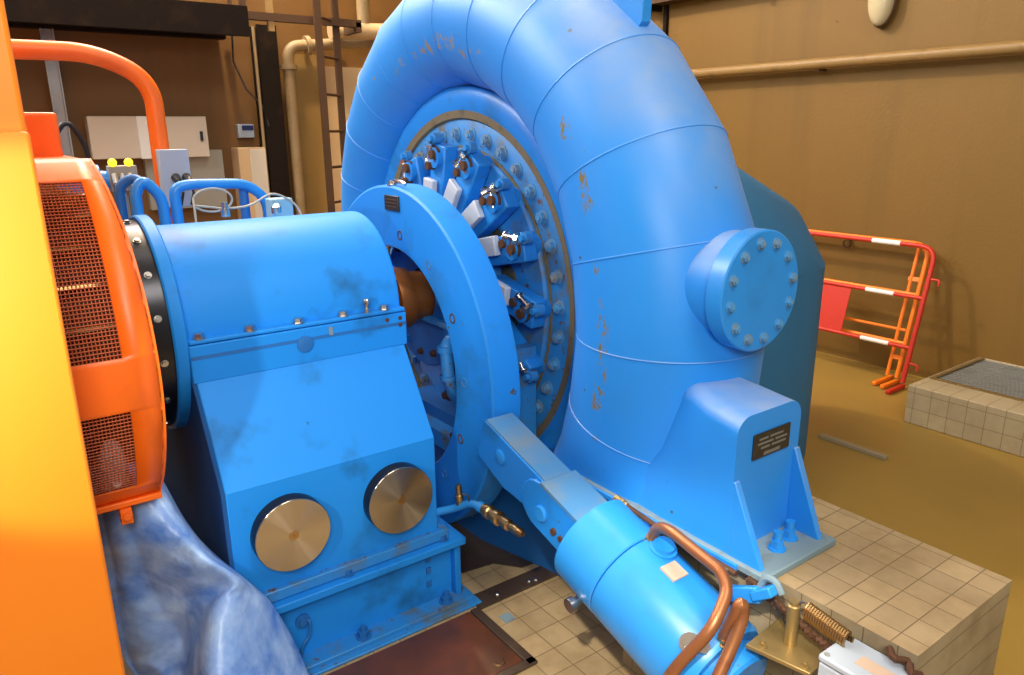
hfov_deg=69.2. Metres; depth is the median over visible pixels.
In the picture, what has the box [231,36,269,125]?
cable
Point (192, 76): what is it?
wall
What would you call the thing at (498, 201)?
lever
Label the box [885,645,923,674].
hose
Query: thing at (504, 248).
lever
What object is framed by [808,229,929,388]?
crowd barrier
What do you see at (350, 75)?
sheet
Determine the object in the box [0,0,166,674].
generator
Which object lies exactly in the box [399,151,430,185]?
lever
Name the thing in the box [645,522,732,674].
copper pipe
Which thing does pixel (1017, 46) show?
pipe
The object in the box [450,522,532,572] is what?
pit
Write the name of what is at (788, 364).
tube
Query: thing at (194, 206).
cable
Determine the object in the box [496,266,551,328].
lever
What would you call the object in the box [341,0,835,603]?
turbine
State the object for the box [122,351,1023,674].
floor
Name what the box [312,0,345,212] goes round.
ladder
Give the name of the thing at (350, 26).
cage
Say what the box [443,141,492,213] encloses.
lever
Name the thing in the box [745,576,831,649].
chain
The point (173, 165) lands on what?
box
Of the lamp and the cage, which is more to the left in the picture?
the cage
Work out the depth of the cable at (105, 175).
3.41 m
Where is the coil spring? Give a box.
[799,601,854,646]
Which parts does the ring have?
lever arm, arm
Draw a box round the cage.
[238,0,361,35]
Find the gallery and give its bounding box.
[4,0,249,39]
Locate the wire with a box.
[771,598,785,625]
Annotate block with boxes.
[106,158,137,217]
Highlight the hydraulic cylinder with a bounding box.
[522,470,766,674]
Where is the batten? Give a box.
[819,433,887,460]
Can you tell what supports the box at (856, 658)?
attached to the floor
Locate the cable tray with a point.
(657, 5)
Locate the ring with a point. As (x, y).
(489, 450)
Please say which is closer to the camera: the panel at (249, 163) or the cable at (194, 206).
the cable at (194, 206)
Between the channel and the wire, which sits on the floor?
the channel
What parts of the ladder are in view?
rail, rail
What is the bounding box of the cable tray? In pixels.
[651,0,691,11]
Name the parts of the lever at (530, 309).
link plate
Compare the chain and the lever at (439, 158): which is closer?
the chain
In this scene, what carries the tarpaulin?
on the floor
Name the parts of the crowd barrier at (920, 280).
rail, rail, rail, post, cross plate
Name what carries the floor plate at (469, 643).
on the floor
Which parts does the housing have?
seal plate, plate, foot plate, valve lever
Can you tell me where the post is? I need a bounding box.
[39,28,73,192]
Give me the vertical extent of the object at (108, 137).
0.345 m
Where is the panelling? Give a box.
[294,54,327,213]
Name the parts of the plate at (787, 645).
post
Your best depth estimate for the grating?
4.88 m
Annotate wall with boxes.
[9,0,401,224]
[651,0,1023,377]
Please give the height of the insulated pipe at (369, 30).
3.400 m
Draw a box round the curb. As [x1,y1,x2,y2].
[904,357,1023,457]
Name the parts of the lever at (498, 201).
link plate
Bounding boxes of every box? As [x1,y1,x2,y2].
[155,149,194,207]
[265,197,293,216]
[818,639,907,674]
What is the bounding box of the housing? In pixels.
[122,202,524,674]
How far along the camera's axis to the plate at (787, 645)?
1.92 m
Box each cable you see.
[57,121,135,473]
[192,187,301,221]
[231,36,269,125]
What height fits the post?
2.750 m
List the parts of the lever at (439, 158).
link plate, lever arm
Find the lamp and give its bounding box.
[868,0,896,28]
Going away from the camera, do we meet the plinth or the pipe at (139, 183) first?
the plinth
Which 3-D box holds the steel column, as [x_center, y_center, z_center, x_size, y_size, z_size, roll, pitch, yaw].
[-2.237,-1.451,6.994,0.213,2.760,0.210,-12,19,-34]
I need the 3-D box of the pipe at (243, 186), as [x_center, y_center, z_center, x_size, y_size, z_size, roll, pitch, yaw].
[-1.345,0.052,3.665,0.472,1.648,0.072,-13,20,-37]
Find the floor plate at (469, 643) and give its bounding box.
[327,607,537,674]
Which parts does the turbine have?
plate, arm, limit bracket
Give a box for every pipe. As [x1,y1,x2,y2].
[11,39,172,223]
[114,174,171,224]
[169,179,268,223]
[280,35,372,214]
[327,0,381,42]
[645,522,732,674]
[691,40,1023,77]
[711,597,749,674]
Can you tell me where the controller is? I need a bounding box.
[236,124,254,137]
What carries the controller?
attached to the wall at (192, 76)
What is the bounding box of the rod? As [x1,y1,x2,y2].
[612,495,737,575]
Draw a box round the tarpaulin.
[90,469,308,674]
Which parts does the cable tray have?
rail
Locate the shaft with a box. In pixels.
[393,267,434,328]
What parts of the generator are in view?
casing, plate, access panel, fan blade, fan blade, fan blade, fan blade, fan blade, fan blade, fan blade, plate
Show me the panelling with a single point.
(306, 74)
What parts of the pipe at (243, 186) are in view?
leg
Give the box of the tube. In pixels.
[737,167,825,458]
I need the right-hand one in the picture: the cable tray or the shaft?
the cable tray
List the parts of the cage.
post, post, frame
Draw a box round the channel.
[474,566,557,609]
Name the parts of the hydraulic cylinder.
identification plate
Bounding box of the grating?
[929,357,1023,401]
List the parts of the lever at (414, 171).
lever arm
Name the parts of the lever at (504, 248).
link plate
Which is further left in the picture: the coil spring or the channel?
the channel
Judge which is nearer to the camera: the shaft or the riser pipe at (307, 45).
the shaft
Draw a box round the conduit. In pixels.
[663,5,668,35]
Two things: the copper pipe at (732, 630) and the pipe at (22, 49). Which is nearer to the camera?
the copper pipe at (732, 630)
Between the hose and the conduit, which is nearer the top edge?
the conduit
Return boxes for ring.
[348,179,571,523]
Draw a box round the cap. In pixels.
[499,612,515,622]
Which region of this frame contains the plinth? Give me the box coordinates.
[623,496,1011,674]
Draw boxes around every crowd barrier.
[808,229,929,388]
[809,231,940,393]
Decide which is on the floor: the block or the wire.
the block
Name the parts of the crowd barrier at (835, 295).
panel, rail, rail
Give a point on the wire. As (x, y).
(773, 600)
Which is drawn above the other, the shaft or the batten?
the shaft
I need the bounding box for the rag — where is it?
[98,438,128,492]
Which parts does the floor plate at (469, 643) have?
frame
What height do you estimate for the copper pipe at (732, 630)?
0.507 m
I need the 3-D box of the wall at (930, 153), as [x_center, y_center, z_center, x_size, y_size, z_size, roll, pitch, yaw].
[3.683,-2.522,4.255,0.210,6.200,11.400,-12,19,-34]
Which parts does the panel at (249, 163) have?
door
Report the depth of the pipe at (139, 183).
3.25 m
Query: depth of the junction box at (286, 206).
3.18 m
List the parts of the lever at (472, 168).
link plate, lever arm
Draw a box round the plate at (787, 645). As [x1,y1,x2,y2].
[746,598,823,674]
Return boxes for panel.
[143,149,227,209]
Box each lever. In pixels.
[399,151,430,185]
[423,133,458,195]
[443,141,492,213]
[461,177,521,238]
[479,229,541,265]
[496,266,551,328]
[509,314,544,382]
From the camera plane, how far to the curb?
4.52 m
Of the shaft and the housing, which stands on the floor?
the housing
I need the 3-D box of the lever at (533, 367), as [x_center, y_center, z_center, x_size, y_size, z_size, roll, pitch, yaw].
[0.016,0.031,3.102,0.145,0.301,0.344,-11,19,-32]
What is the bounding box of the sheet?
[325,66,361,211]
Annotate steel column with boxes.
[249,24,290,197]

